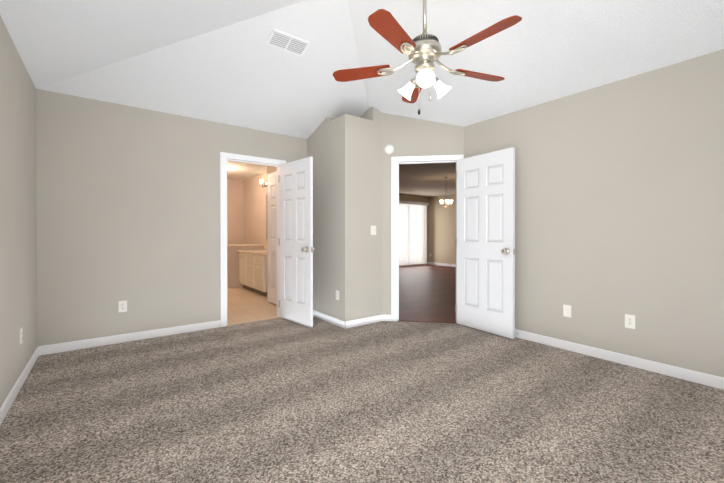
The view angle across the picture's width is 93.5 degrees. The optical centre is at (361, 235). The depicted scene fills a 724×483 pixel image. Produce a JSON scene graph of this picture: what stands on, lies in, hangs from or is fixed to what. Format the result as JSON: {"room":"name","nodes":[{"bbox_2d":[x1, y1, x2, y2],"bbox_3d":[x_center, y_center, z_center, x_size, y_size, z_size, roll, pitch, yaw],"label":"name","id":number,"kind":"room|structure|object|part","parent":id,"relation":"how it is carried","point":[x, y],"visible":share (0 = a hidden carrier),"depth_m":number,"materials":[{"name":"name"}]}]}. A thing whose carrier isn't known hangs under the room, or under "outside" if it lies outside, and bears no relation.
{"room":"empty bedroom","nodes":[
{"label":"empty bedroom","id":0,"kind":"room"},
{"bbox_2d":[0,16,36,406],"bbox_3d":[-1.284,-0.107,0.761,0.120,2.440,6.028,0,0,-37],"label":"wall","id":1,"kind":"structure","parent":0,"point":[18,262],"depth_m":2.41,"materials":[{"name":"paint"}]},
{"bbox_2d":[0,346,39,425],"bbox_3d":[-1.229,1.070,0.809,0.015,0.085,5.788,0,0,-37],"label":"baseboard","id":2,"kind":"structure","parent":1,"relation":"attached to","point":[12,395],"depth_m":2.36,"materials":[{"name":"white wood"}]},
{"bbox_2d":[20,327,22,344],"bbox_3d":[-2.521,0.744,2.520,0.008,0.116,0.072,0,0,-37],"label":"outlet","id":3,"kind":"object","parent":1,"relation":"attached to","point":[21,335],"visible":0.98,"depth_m":2.51,"materials":[{"name":"white plastic"}]},
{"bbox_2d":[36,89,306,346],"bbox_3d":[-1.643,-0.125,4.186,3.420,2.440,0.120,0,0,-37],"label":"wall","id":4,"kind":"structure","parent":0,"point":[128,203],"depth_m":3.52,"materials":[{"name":"paint"}]},
{"bbox_2d":[118,300,126,311],"bbox_3d":[-2.458,0.728,3.498,0.072,0.116,0.008,0,0,-37],"label":"outlet","id":5,"kind":"object","parent":4,"relation":"attached to","point":[121,306],"visible":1,"depth_m":3.49,"materials":[{"name":"white plastic"}]},
{"bbox_2d":[40,320,220,354],"bbox_3d":[-2.319,1.055,3.600,1.568,0.085,0.015,0,0,-37],"label":"baseboard","id":6,"kind":"structure","parent":4,"relation":"attached to","point":[101,341],"depth_m":3.50,"materials":[{"name":"white wood"}]},
{"bbox_2d":[220,152,285,326],"bbox_3d":[-1.395,0.047,4.373,0.844,2.094,0.156,0,0,-37],"label":"door frame","id":7,"kind":"structure","parent":4,"relation":"attached to","point":[224,156],"depth_m":4.09,"materials":[{"name":"white wood"}]},
{"bbox_2d":[279,156,314,327],"bbox_3d":[-0.835,0.078,4.258,0.173,2.012,0.700,0,0,-44],"label":"bathroom door","id":8,"kind":"structure","parent":4,"relation":"in","point":[296,230],"depth_m":4.21,"materials":[{"name":"white wood"}]},
{"bbox_3d":[-0.678,0.166,4.021,0.069,0.068,0.068,0,0,-44],"label":"knob","id":9,"kind":"part","parent":8,"relation":"part of","materials":[{"name":"silver metal"}]},
{"bbox_2d":[227,179,242,244],"bbox_3d":[-3.776,-0.146,7.965,1.890,2.440,0.120,0,0,-37],"label":"wall","id":10,"kind":"structure","parent":0,"point":[234,187],"depth_m":8.37,"materials":[{"name":"paint"}]},
{"bbox_2d":[227,246,263,287],"bbox_3d":[-2.461,0.648,7.218,0.750,0.860,0.120,0,0,-37],"label":"wall","id":11,"kind":"structure","parent":0,"point":[232,267],"depth_m":7.02,"materials":[{"name":"paint"}]},
{"bbox_2d":[227,244,263,245],"bbox_3d":[-2.469,0.203,7.210,0.770,0.030,0.160,0,0,-37],"label":"trim","id":12,"kind":"structure","parent":11,"relation":"on","point":[247,245],"depth_m":7.16,"materials":[{"name":"beige wood"}]},
{"bbox_2d":[243,172,266,244],"bbox_3d":[-1.693,-0.140,6.915,0.120,2.440,4.302,0,0,-37],"label":"wall","id":13,"kind":"structure","parent":0,"point":[246,211],"depth_m":7.86,"materials":[{"name":"paint"}]},
{"bbox_2d":[259,179,266,187],"bbox_3d":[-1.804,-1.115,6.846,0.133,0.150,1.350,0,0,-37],"label":"sconce","id":14,"kind":"object","parent":13,"relation":"attached to","point":[263,184],"visible":0.33,"depth_m":7.26,"materials":[{"name":"silver metal"}]},
{"bbox_2d":[266,195,266,239],"bbox_3d":[-1.679,-0.384,6.788,0.007,0.970,1.240,0,0,-37],"label":"bathroom mirror","id":15,"kind":"object","parent":13,"relation":"attached to","point":[266,217],"visible":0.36,"depth_m":7.26,"materials":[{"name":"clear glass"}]},
{"bbox_2d":[267,166,276,300],"bbox_3d":[-1.011,-0.132,5.401,0.610,2.440,1.062,0,0,-37],"label":"wall","id":16,"kind":"structure","parent":0,"point":[271,169],"depth_m":5.62,"materials":[{"name":"paint"}]},
{"bbox_2d":[268,174,276,304],"bbox_3d":[-1.333,0.067,5.236,0.099,2.020,0.700,0,0,-37],"label":"closet door","id":17,"kind":"structure","parent":16,"relation":"in","point":[272,239],"depth_m":5.38,"materials":[{"name":"white wood"}]},
{"bbox_2d":[307,117,334,313],"bbox_3d":[-0.438,-0.533,4.678,0.420,3.250,0.538,0,0,-37],"label":"wall jog","id":18,"kind":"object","parent":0,"point":[317,145],"visible":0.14,"depth_m":4.49,"materials":[{"name":"paint"}]},
{"bbox_2d":[313,310,347,328],"bbox_3d":[-0.485,1.051,4.385,0.015,0.085,0.963,0,0,-37],"label":"baseboard","id":19,"kind":"structure","parent":18,"relation":"attached to","point":[344,324],"depth_m":4.23,"materials":[{"name":"white wood"}]},
{"bbox_2d":[227,264,456,325],"bbox_3d":[0.808,1.107,7.264,8.670,0.063,6.760,0,0,-37],"label":"floor","id":20,"kind":"structure","parent":0,"point":[427,292],"depth_m":5.76,"materials":[{"name":"brown wood"}]},
{"bbox_2d":[239,253,266,296],"bbox_3d":[-1.906,0.712,6.610,0.592,0.740,1.380,0,0,-37],"label":"bathroom vanity","id":21,"kind":"object","parent":20,"relation":"on","point":[253,270],"depth_m":6.30,"materials":[{"name":"beige paint"}]},
{"bbox_2d":[238,249,266,256],"bbox_3d":[-1.898,0.322,6.608,0.580,0.040,1.410,0,0,-37],"label":"countertop","id":22,"kind":"structure","parent":21,"relation":"on","point":[264,251],"depth_m":6.47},
{"bbox_2d":[327,114,372,320],"bbox_3d":[-0.154,-0.171,4.301,0.420,2.530,0.410,0,0,-37],"label":"wall","id":23,"kind":"structure","parent":0,"point":[349,207],"depth_m":4.14,"materials":[{"name":"paint"}]},
{"bbox_2d":[348,314,382,327],"bbox_3d":[0.051,1.052,4.195,0.552,0.085,0.015,0,0,-37],"label":"baseboard","id":24,"kind":"structure","parent":23,"relation":"attached to","point":[378,318],"depth_m":4.18,"materials":[{"name":"white wood"}]},
{"bbox_2d":[371,226,375,234],"bbox_3d":[0.147,-0.066,4.260,0.088,0.116,0.018,0,0,-37],"label":"light switch","id":25,"kind":"object","parent":23,"relation":"attached to","point":[373,230],"visible":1,"depth_m":4.26,"materials":[{"name":"white plastic"}]},
{"bbox_2d":[0,316,723,482],"bbox_3d":[0.383,1.136,2.021,4.290,0.060,6.028,0,0,-37],"label":"floor carpet","id":26,"kind":"object","parent":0,"point":[278,400],"visible":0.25,"depth_m":2.12,"materials":[{"name":"grey carpet"}]},
{"bbox_2d":[0,0,723,196],"bbox_3d":[1.420,-1.716,5.541,9.985,0.728,10.225,0,0,-37],"label":"ceiling","id":27,"kind":"structure","parent":0,"point":[219,61],"depth_m":2.97,"materials":[{"name":"white paint"}]},
{"bbox_2d":[266,29,309,56],"bbox_3d":[-0.676,-1.757,3.123,0.360,0.012,0.190,0,-17,-37],"label":"ceiling vent","id":28,"kind":"object","parent":27,"relation":"in","point":[285,49],"visible":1,"depth_m":3.11,"materials":[{"name":"white metal"}]},
{"bbox_2d":[269,32,305,53],"bbox_3d":[-0.677,-1.764,3.124,0.320,0.005,0.150,0,-17,-37],"label":"vent grille","id":29,"kind":"object","parent":28,"relation":"attached to","point":[287,42],"visible":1,"depth_m":3.12,"materials":[{"name":"grey metal"}]},
{"bbox_2d":[333,0,521,114],"bbox_3d":[0.459,-1.375,2.276,1.264,1.100,1.211,0,0,-37],"label":"ceiling fan","id":30,"kind":"object","parent":27,"relation":"hanging from","point":[423,51],"visible":1,"depth_m":2.23,"materials":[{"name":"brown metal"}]},
{"bbox_3d":[-0.002,-1.159,2.435,0.420,0.007,0.126,0,-12,16],"label":"blade","id":31,"kind":"part","parent":30,"relation":"part of","materials":[{"name":"brown wood"}]},
{"bbox_3d":[0.179,-1.157,1.945,0.126,0.007,0.420,-14,-8,33],"label":"blade","id":32,"kind":"part","parent":30,"relation":"part of","materials":[{"name":"brown wood"}]},
{"bbox_3d":[0.311,-1.014,2.399,0.114,0.122,0.123,0,0,-37],"label":"lamp shade","id":33,"kind":"part","parent":30,"relation":"part of","materials":[{"name":"white glass"}]},
{"bbox_3d":[0.409,-1.161,2.759,0.126,0.007,0.420,12,0,-2],"label":"blade","id":34,"kind":"part","parent":30,"relation":"part of","materials":[{"name":"brown wood"}]},
{"bbox_2d":[410,78,416,85],"bbox_3d":[0.359,-1.067,2.367,0.048,0.054,0.054,0,0,-37],"label":"socket","id":35,"kind":"object","parent":30,"relation":"attached to","point":[413,82],"depth_m":2.35,"materials":[{"name":"silver metal"}]},
{"bbox_3d":[0.426,-1.595,2.312,0.025,0.500,0.025,0,0,-37],"label":"rod","id":36,"kind":"part","parent":30,"relation":"part of","materials":[{"name":"silver metal"}]},
{"bbox_3d":[0.426,-1.220,2.314,0.228,0.301,0.228,0,0,-37],"label":"motor","id":37,"kind":"part","parent":30,"relation":"part of","materials":[{"name":"silver metal"}]},
{"bbox_3d":[0.405,-1.013,2.167,0.116,0.122,0.116,0,0,-37],"label":"lamp shade","id":38,"kind":"part","parent":30,"relation":"part of","materials":[{"name":"white glass"}]},
{"bbox_3d":[0.408,-1.032,2.194,0.048,0.053,0.048,0,0,-37],"label":"bulb","id":39,"kind":"part","parent":30,"relation":"part of","materials":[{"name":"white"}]},
{"bbox_3d":[0.560,-1.014,2.363,0.123,0.122,0.114,0,0,-37],"label":"lamp shade","id":40,"kind":"part","parent":30,"relation":"part of","materials":[{"name":"white glass"}]},
{"bbox_3d":[0.844,-1.159,2.468,0.420,0.007,0.126,0,12,-20],"label":"blade","id":41,"kind":"part","parent":30,"relation":"part of","materials":[{"name":"brown wood"}]},
{"bbox_3d":[0.701,-1.157,1.965,0.126,0.007,0.420,-15,10,-37],"label":"blade","id":42,"kind":"part","parent":30,"relation":"part of","materials":[{"name":"brown wood"}]},
{"bbox_2d":[439,177,452,206],"bbox_3d":[1.958,-1.004,7.980,0.319,0.724,0.308,0,0,-37],"label":"chandelier","id":43,"kind":"object","parent":27,"relation":"hanging from","point":[446,201],"visible":1,"depth_m":7.92,"materials":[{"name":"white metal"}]},
{"bbox_2d":[360,107,382,315],"bbox_3d":[-0.051,-0.533,4.713,0.241,3.250,0.948,0,0,-37],"label":"wall","id":44,"kind":"structure","parent":0,"point":[374,115],"depth_m":4.31,"materials":[{"name":"paint"}]},
{"bbox_2d":[399,195,427,266],"bbox_3d":[-0.167,-0.159,10.502,6.570,2.440,0.120,0,0,-37],"label":"wall","id":45,"kind":"structure","parent":0,"point":[413,198],"depth_m":11.99,"materials":[{"name":"paint"}]},
{"bbox_2d":[400,204,425,264],"bbox_3d":[1.629,-0.031,11.817,1.640,2.170,0.087,0,0,-37],"label":"window","id":46,"kind":"structure","parent":45,"relation":"in","point":[403,216],"depth_m":11.96,"materials":[{"name":"white"}]},
{"bbox_2d":[399,204,426,264],"bbox_3d":[1.684,-0.036,11.744,1.665,2.060,0.043,0,0,-37],"label":"vertical blinds","id":47,"kind":"object","parent":46,"relation":"attached to","point":[413,236],"visible":0.88,"depth_m":11.81,"materials":[{"name":"white plastic"}]},
{"bbox_2d":[399,201,428,205],"bbox_3d":[1.676,-1.121,11.732,1.720,0.090,0.110,0,0,-37],"label":"valance","id":48,"kind":"object","parent":46,"relation":"attached to","point":[413,203],"visible":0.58,"depth_m":11.77,"materials":[{"name":"white"}]},
{"bbox_2d":[382,113,463,314],"bbox_3d":[0.795,-0.531,4.340,1.060,3.250,0.120,0,0,8],"label":"wall","id":49,"kind":"structure","parent":0,"point":[405,136],"depth_m":4.32,"materials":[{"name":"paint"}]},
{"bbox_2d":[383,314,390,320],"bbox_3d":[0.317,1.051,4.348,0.113,0.085,0.015,0,0,8],"label":"baseboard","id":50,"kind":"structure","parent":49,"relation":"attached to","point":[386,317],"depth_m":4.34,"materials":[{"name":"white wood"}]},
{"bbox_2d":[384,144,393,153],"bbox_3d":[0.344,-1.096,4.322,0.128,0.128,0.036,0,0,8],"label":"smoke detector","id":51,"kind":"object","parent":49,"relation":"attached to","point":[388,148],"visible":1,"depth_m":4.31,"materials":[{"name":"white plastic"}]},
{"bbox_2d":[391,155,463,321],"bbox_3d":[0.830,0.047,4.338,0.904,2.094,0.156,0,0,8],"label":"door frame","id":52,"kind":"structure","parent":49,"relation":"attached to","point":[394,160],"depth_m":4.32,"materials":[{"name":"white wood"}]},
{"bbox_2d":[455,147,514,338],"bbox_3d":[1.384,0.080,3.893,0.173,2.012,0.767,0,0,-33],"label":"entry door","id":53,"kind":"structure","parent":49,"relation":"in","point":[485,242],"depth_m":3.83,"materials":[{"name":"white wood"}]},
{"bbox_3d":[1.173,0.079,4.206,0.048,1.742,0.012,0,0,-33],"label":"entry door hinge","id":54,"kind":"part","parent":53,"relation":"part of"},
{"bbox_3d":[1.512,0.168,3.603,0.069,0.068,0.068,0,0,-33],"label":"knob","id":55,"kind":"part","parent":53,"relation":"part of","materials":[{"name":"silver metal"}]},
{"bbox_2d":[428,194,455,263],"bbox_3d":[4.400,-0.155,9.794,0.120,2.440,6.740,0,0,-37],"label":"wall","id":56,"kind":"structure","parent":0,"point":[441,233],"depth_m":11.82,"materials":[{"name":"paint"}]},
{"bbox_2d":[427,262,455,266],"bbox_3d":[4.336,1.017,9.752,0.040,0.095,6.500,0,0,-37],"label":"baseboard","id":57,"kind":"structure","parent":56,"relation":"attached to","point":[441,264],"depth_m":11.85,"materials":[{"name":"white wood"}]},
{"bbox_2d":[456,49,723,377],"bbox_3d":[2.548,-0.117,2.604,0.120,2.440,4.370,0,0,-37],"label":"wall","id":58,"kind":"structure","parent":0,"point":[619,199],"depth_m":2.90,"materials":[{"name":"paint"}]},
{"bbox_2d":[563,304,570,317],"bbox_3d":[1.972,0.725,3.270,0.007,0.116,0.072,0,0,-37],"label":"outlet","id":59,"kind":"object","parent":58,"relation":"attached to","point":[566,310],"visible":1,"depth_m":3.27,"materials":[{"name":"white plastic"}]},
{"bbox_2d":[515,329,723,389],"bbox_3d":[2.488,1.061,2.577,0.015,0.085,4.150,0,0,-37],"label":"baseboard","id":60,"kind":"structure","parent":58,"relation":"attached to","point":[672,371],"depth_m":2.87,"materials":[{"name":"white wood"}]},
{"bbox_2d":[625,314,634,328],"bbox_3d":[2.265,0.727,2.878,0.008,0.116,0.072,0,0,-37],"label":"outlet","id":61,"kind":"object","parent":58,"relation":"attached to","point":[629,321],"visible":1,"depth_m":2.88,"materials":[{"name":"white plastic"}]}
]}

